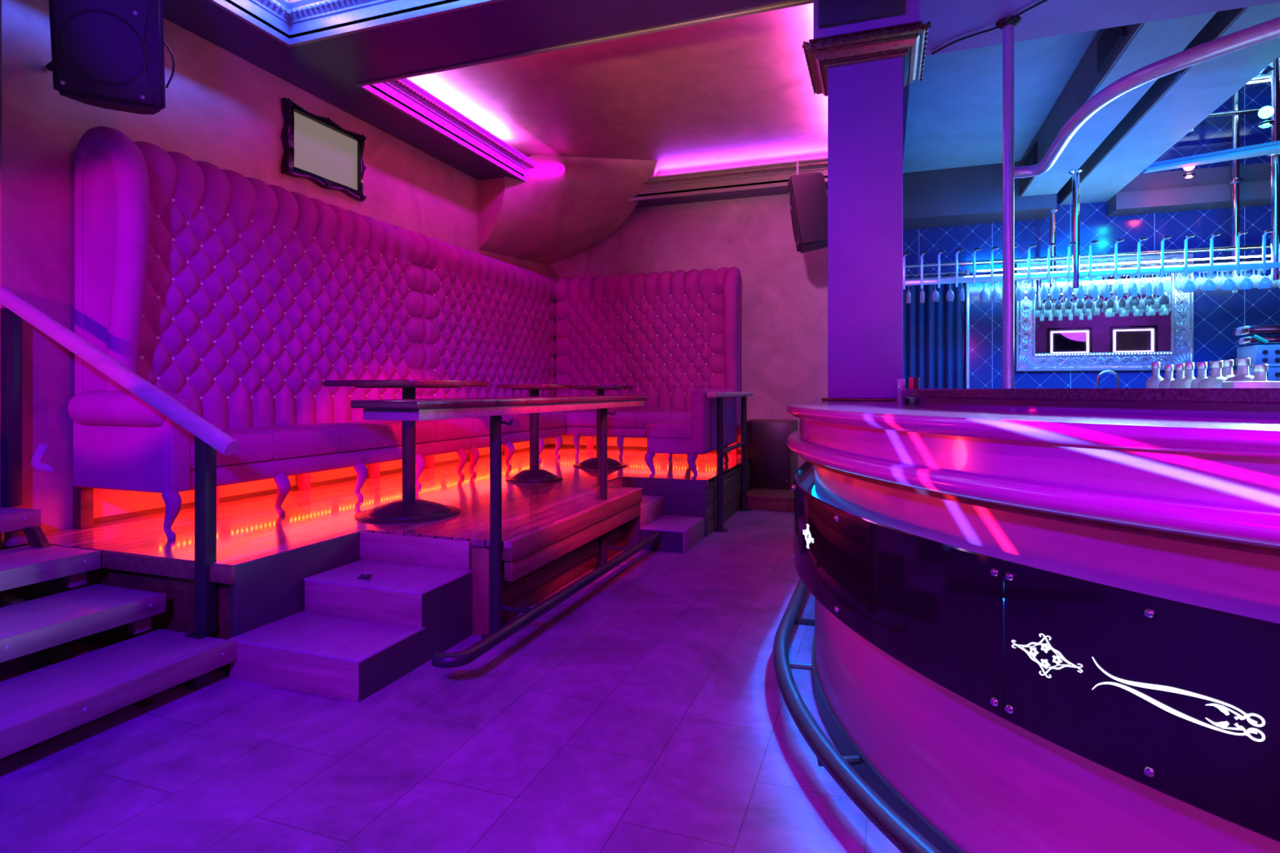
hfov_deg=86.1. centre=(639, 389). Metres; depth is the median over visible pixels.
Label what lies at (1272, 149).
trim
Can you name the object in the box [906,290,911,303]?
hanging wine glass
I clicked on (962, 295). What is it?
hanging wine glass
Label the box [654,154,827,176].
cove
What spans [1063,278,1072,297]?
hanging wine glass
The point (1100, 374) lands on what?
tap
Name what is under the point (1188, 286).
hanging wine glass
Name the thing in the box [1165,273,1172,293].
hanging wine glass
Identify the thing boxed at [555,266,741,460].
sofa
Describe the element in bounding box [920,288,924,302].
hanging wine glass
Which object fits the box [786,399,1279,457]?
countertop
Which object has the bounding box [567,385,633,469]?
table
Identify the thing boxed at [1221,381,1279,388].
tray
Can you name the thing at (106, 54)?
loudspeaker
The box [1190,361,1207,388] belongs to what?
bottle
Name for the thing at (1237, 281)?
hanging wine glass
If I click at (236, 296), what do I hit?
sofa
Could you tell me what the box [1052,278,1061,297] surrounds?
hanging wine glass
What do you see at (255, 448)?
seat cushion
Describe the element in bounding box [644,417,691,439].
seat cushion
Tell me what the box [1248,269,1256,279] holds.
hanging wine glass
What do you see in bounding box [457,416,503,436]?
seat cushion
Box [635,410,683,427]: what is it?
seat cushion
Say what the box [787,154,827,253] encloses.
loudspeaker
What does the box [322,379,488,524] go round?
table
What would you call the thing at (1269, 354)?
amplifier
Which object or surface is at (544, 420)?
seat cushion
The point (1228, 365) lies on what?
bottle
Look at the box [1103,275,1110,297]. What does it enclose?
hanging wine glass
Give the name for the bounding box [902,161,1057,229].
beam
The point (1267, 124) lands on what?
recessed light
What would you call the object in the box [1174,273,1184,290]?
hanging wine glass
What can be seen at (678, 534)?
steps
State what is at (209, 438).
handrail
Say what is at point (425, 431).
seat cushion
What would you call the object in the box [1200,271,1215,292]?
hanging wine glass
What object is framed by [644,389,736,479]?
armchair
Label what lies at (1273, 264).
glass rack
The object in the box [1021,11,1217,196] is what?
ceiling
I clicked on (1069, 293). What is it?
hanging wine glass
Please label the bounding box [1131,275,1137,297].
hanging wine glass
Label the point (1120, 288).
hanging wine glass
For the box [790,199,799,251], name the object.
grille
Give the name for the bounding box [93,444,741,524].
baseboard
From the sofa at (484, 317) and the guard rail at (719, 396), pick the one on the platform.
the sofa at (484, 317)
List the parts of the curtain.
rod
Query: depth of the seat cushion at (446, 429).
6.02 m
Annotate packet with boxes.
[908,377,919,388]
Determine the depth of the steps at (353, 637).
3.27 m
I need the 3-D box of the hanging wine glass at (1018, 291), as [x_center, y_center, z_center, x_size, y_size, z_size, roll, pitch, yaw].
[4.046,-1.052,7.316,0.060,0.215,0.060,0,0,-3]
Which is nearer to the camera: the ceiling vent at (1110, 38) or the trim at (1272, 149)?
the ceiling vent at (1110, 38)
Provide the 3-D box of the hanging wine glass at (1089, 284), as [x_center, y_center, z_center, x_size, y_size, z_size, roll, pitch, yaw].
[4.960,-1.145,7.553,0.082,0.210,0.082,0,0,21]
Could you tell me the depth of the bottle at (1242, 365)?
2.48 m
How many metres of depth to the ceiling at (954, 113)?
6.29 m
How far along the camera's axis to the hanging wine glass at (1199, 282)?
6.90 m
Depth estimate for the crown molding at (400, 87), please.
7.02 m
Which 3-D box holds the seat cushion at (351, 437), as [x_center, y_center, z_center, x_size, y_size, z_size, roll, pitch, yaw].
[-2.270,0.344,5.109,0.592,0.183,0.540,0,0,20]
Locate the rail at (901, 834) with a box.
[773,577,941,852]
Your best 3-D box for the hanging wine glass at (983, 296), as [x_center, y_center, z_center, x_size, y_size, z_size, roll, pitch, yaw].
[3.727,-1.052,7.430,0.060,0.215,0.060,0,0,30]
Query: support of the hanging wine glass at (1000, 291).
hanging from the glass rack
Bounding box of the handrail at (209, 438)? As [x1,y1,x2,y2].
[0,286,240,639]
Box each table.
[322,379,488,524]
[351,395,660,668]
[496,384,571,483]
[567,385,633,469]
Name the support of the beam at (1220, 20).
attached to the ceiling at (1205, 86)
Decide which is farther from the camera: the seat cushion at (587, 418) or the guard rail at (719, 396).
the seat cushion at (587, 418)
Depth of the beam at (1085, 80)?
5.62 m
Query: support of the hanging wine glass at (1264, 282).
hanging from the glass rack
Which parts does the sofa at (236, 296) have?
frame, leg, arm panel, leg, arm, leg, leg, leg, leg, leg, leg, leg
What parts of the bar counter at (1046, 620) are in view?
moulding, riser panel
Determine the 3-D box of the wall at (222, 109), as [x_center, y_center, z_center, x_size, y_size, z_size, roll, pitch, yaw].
[-2.446,-0.650,6.748,0.300,3.900,6.490,0,0,20]
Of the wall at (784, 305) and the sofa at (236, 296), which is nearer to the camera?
the sofa at (236, 296)
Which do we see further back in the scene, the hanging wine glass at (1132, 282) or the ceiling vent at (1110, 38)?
the hanging wine glass at (1132, 282)
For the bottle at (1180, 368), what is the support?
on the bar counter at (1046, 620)
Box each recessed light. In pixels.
[1182,174,1195,178]
[1257,122,1275,128]
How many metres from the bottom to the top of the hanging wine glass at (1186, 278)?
0.190 m
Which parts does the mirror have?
glass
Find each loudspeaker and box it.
[45,0,174,114]
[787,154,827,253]
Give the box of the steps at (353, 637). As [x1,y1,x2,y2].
[228,531,472,702]
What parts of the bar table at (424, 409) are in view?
post, foot rail, post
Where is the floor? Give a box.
[0,509,901,852]
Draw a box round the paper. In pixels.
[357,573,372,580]
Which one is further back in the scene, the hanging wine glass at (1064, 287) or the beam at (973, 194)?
the beam at (973, 194)
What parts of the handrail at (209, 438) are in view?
post, rail, plate, post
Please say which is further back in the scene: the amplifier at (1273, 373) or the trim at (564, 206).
the trim at (564, 206)
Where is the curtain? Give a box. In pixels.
[902,271,966,388]
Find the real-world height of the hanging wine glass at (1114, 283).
0.210 m
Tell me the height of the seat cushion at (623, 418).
0.183 m
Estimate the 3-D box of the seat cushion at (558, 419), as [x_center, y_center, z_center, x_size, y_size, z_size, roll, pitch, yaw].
[-1.189,0.344,8.142,0.592,0.183,0.523,0,0,20]
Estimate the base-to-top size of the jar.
0.122 m
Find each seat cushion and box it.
[190,431,274,469]
[222,426,339,459]
[292,422,392,452]
[346,420,436,445]
[420,417,472,440]
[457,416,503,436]
[502,414,529,433]
[517,413,551,430]
[541,411,567,427]
[566,409,614,426]
[607,409,650,426]
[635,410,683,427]
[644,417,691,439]
[671,410,691,420]
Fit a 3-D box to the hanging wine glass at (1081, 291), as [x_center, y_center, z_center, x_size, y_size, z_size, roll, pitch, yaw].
[4.587,-1.052,7.123,0.060,0.215,0.060,0,0,5]
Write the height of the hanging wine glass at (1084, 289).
0.210 m
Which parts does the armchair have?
leg, seat, leg, backrest, leg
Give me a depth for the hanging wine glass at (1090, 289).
7.22 m
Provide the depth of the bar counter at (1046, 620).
1.52 m
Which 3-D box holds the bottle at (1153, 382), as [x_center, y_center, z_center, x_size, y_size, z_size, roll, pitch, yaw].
[2.335,0.038,3.100,0.072,0.324,0.072,0,0,20]
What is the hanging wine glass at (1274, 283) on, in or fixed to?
hanging from the glass rack
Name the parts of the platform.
panel, panel, panel, panel, panel, panel, corner trim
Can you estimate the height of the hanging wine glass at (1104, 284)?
0.210 m
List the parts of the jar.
lid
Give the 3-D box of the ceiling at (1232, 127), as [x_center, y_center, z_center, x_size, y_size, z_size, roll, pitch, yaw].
[7.854,-2.275,4.908,6.500,0.050,4.580,0,0,20]
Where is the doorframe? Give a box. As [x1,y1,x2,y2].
[964,269,969,388]
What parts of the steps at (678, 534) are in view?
panel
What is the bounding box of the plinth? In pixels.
[746,488,793,511]
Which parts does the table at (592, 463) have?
plate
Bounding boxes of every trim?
[478,155,657,265]
[1142,144,1279,173]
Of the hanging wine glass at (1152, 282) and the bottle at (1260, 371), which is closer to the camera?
the bottle at (1260, 371)
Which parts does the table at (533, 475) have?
plate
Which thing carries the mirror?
attached to the wall at (1216, 313)
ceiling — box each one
[163,0,909,208]
[406,3,827,173]
[902,29,1098,173]
[919,0,1279,55]
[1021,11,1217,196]
[1059,1,1279,204]
[1117,55,1279,192]
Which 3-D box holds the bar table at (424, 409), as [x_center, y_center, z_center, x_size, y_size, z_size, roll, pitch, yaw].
[-0.518,0.673,4.251,0.510,1.254,2.940,0,0,20]
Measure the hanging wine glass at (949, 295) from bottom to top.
0.210 m
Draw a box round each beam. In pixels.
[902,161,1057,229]
[1020,22,1143,195]
[1059,7,1246,204]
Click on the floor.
(645, 711)
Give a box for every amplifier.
[1236,344,1279,368]
[1248,367,1279,381]
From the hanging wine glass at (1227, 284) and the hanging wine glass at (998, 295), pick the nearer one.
the hanging wine glass at (1227, 284)
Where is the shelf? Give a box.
[901,387,1279,404]
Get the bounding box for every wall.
[0,0,548,595]
[548,190,827,480]
[902,191,1279,388]
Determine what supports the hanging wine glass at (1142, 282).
hanging from the glass rack
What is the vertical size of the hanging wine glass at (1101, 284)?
0.210 m
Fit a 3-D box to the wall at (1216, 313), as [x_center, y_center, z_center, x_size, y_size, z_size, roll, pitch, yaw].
[7.517,-0.700,7.565,8.920,4.000,0.200,0,0,20]
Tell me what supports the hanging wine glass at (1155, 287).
hanging from the glass rack
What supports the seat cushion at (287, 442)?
on the sofa at (236, 296)
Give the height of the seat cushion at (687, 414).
0.183 m
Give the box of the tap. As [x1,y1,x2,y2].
[1096,369,1119,388]
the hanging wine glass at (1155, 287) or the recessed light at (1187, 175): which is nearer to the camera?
the hanging wine glass at (1155, 287)
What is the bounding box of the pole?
[995,15,1021,388]
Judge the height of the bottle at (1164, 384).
0.307 m
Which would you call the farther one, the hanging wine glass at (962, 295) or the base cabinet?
the base cabinet
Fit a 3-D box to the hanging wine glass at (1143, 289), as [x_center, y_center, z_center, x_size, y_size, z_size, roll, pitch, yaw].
[5.223,-1.085,7.077,0.082,0.210,0.082,0,0,23]
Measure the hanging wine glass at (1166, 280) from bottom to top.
0.210 m
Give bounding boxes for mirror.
[1015,253,1194,371]
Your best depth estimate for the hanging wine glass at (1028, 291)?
7.42 m
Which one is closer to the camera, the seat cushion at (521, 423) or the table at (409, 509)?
the table at (409, 509)
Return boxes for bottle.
[1146,361,1164,388]
[1158,364,1173,388]
[1169,364,1185,388]
[1178,362,1195,388]
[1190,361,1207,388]
[1197,360,1226,388]
[1221,360,1234,377]
[1223,357,1253,382]
[1252,364,1267,381]
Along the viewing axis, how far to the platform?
4.03 m
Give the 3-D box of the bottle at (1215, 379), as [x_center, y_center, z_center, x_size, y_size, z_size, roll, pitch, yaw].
[2.255,0.044,2.680,0.113,0.312,0.113,0,0,20]
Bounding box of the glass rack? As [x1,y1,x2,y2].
[902,152,1279,300]
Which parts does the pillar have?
rope moulding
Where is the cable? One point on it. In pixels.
(1042, 1)
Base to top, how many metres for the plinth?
0.150 m
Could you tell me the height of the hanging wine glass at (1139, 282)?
0.210 m
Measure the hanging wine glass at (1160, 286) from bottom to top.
0.215 m
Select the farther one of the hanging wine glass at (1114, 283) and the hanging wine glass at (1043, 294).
the hanging wine glass at (1114, 283)
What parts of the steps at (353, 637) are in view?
panel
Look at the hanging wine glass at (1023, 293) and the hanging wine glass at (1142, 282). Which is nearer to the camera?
the hanging wine glass at (1142, 282)
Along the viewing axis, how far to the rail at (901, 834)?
2.18 m
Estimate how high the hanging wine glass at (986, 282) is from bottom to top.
0.210 m
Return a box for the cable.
[931,0,1047,54]
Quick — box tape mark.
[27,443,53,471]
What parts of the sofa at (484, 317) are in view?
leg, leg, leg, leg, leg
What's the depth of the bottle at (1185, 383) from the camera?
2.83 m
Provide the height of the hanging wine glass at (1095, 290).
0.215 m
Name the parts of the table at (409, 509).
plate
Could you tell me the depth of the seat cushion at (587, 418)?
8.11 m
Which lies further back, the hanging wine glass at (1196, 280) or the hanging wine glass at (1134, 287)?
the hanging wine glass at (1196, 280)
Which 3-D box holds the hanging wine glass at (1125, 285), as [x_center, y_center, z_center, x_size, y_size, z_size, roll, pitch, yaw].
[5.285,-1.145,7.437,0.082,0.210,0.082,0,0,-44]
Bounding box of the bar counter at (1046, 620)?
[786,387,1279,852]
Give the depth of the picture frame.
5.67 m
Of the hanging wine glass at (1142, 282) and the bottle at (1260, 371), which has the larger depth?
the hanging wine glass at (1142, 282)
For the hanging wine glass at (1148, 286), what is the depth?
6.91 m
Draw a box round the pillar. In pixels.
[801,0,931,401]
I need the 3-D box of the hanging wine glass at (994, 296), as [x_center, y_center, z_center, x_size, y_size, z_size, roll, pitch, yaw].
[3.832,-1.052,7.393,0.060,0.215,0.060,0,0,29]
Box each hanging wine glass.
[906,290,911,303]
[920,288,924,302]
[931,284,939,302]
[946,284,954,302]
[959,283,964,301]
[979,281,987,301]
[980,282,986,302]
[985,282,988,300]
[991,281,998,302]
[991,282,999,300]
[997,281,1002,298]
[1015,280,1021,301]
[1019,280,1025,299]
[1026,280,1035,299]
[1029,280,1035,301]
[1040,279,1047,300]
[1040,279,1048,298]
[1048,280,1053,297]
[1052,278,1058,299]
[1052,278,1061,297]
[1062,279,1066,296]
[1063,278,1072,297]
[1066,278,1072,299]
[1076,284,1085,297]
[1078,277,1084,298]
[1085,280,1091,295]
[1088,276,1093,297]
[1092,276,1098,298]
[1097,276,1103,295]
[1100,275,1107,296]
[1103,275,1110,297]
[1111,280,1116,294]
[1113,276,1119,296]
[1116,275,1123,297]
[1122,275,1128,293]
[1128,275,1137,295]
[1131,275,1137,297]
[1136,279,1141,293]
[1139,275,1143,294]
[1140,274,1146,294]
[1145,274,1152,296]
[1150,274,1154,293]
[1153,275,1159,294]
[1156,273,1164,296]
[1163,273,1168,292]
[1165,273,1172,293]
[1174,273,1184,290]
[1178,272,1187,291]
[1181,272,1195,293]
[1194,272,1202,289]
[1196,271,1206,291]
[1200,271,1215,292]
[1212,271,1220,282]
[1214,271,1225,290]
[1220,270,1235,291]
[1231,270,1239,280]
[1235,270,1244,289]
[1238,269,1253,290]
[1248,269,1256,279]
[1253,269,1262,288]
[1256,268,1271,289]
[1271,280,1278,288]
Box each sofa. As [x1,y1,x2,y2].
[67,125,472,540]
[418,233,581,475]
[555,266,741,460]
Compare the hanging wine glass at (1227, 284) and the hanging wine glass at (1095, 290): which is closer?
the hanging wine glass at (1227, 284)
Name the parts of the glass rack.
post, post, post, post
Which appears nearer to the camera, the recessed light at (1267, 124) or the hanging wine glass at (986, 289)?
the recessed light at (1267, 124)
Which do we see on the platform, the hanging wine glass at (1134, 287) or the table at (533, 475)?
the table at (533, 475)
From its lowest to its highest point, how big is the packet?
0.050 m
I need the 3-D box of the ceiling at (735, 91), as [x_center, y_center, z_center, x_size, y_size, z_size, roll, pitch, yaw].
[0.090,-2.845,6.640,4.190,0.050,4.430,0,0,20]
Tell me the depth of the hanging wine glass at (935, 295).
7.52 m
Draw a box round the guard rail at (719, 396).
[706,391,753,532]
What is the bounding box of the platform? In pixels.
[4,447,751,668]
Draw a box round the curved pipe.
[1013,17,1279,177]
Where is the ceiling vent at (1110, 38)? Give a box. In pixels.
[1096,25,1126,75]
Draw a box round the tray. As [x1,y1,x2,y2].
[1231,324,1279,345]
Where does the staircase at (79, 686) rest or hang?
on the floor
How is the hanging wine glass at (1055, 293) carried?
hanging from the glass rack
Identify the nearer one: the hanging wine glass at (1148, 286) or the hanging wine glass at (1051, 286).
the hanging wine glass at (1148, 286)
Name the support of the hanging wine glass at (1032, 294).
hanging from the glass rack
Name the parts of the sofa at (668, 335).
leg, leg, leg, leg, leg, arm panel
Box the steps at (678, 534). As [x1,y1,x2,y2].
[640,494,704,553]
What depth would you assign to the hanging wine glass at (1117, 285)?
7.15 m
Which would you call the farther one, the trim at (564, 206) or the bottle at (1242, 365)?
the trim at (564, 206)
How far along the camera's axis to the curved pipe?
2.84 m
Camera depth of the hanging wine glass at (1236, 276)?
7.10 m
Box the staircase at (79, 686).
[0,506,236,759]
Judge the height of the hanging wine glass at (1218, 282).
0.190 m
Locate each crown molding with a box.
[208,0,504,47]
[355,0,827,201]
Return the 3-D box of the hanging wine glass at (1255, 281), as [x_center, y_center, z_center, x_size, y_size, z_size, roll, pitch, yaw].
[6.119,-1.095,6.758,0.112,0.190,0.112,0,0,39]
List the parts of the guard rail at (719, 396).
post, rail, post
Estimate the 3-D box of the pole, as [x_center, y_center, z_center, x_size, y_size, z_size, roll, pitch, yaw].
[2.243,-0.970,4.169,0.140,2.540,0.140,0,0,20]
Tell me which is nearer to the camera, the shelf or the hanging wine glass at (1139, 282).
the shelf
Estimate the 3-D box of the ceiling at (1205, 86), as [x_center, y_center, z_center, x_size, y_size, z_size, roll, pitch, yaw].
[4.562,-2.460,6.081,0.490,0.440,4.580,0,0,20]
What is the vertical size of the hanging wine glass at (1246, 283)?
0.190 m
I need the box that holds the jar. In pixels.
[897,378,905,403]
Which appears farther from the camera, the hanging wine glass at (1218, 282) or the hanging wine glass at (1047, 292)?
the hanging wine glass at (1047, 292)
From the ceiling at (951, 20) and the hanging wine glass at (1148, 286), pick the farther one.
the hanging wine glass at (1148, 286)
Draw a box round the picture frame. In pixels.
[280,97,366,201]
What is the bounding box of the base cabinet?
[746,418,797,489]
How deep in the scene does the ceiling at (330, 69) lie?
4.78 m
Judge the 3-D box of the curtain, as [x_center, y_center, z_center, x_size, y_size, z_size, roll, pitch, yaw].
[3.679,-0.098,8.684,0.900,2.756,0.140,0,0,20]
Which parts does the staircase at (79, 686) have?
support post, support post, support post, support post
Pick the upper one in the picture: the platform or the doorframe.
the doorframe
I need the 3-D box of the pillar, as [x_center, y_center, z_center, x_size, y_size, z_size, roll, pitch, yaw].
[1.393,-1.250,4.228,0.712,3.100,0.713,0,0,20]
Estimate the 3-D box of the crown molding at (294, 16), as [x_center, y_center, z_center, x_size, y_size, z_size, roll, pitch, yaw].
[-1.483,-2.534,2.169,3.630,0.252,4.330,0,0,20]

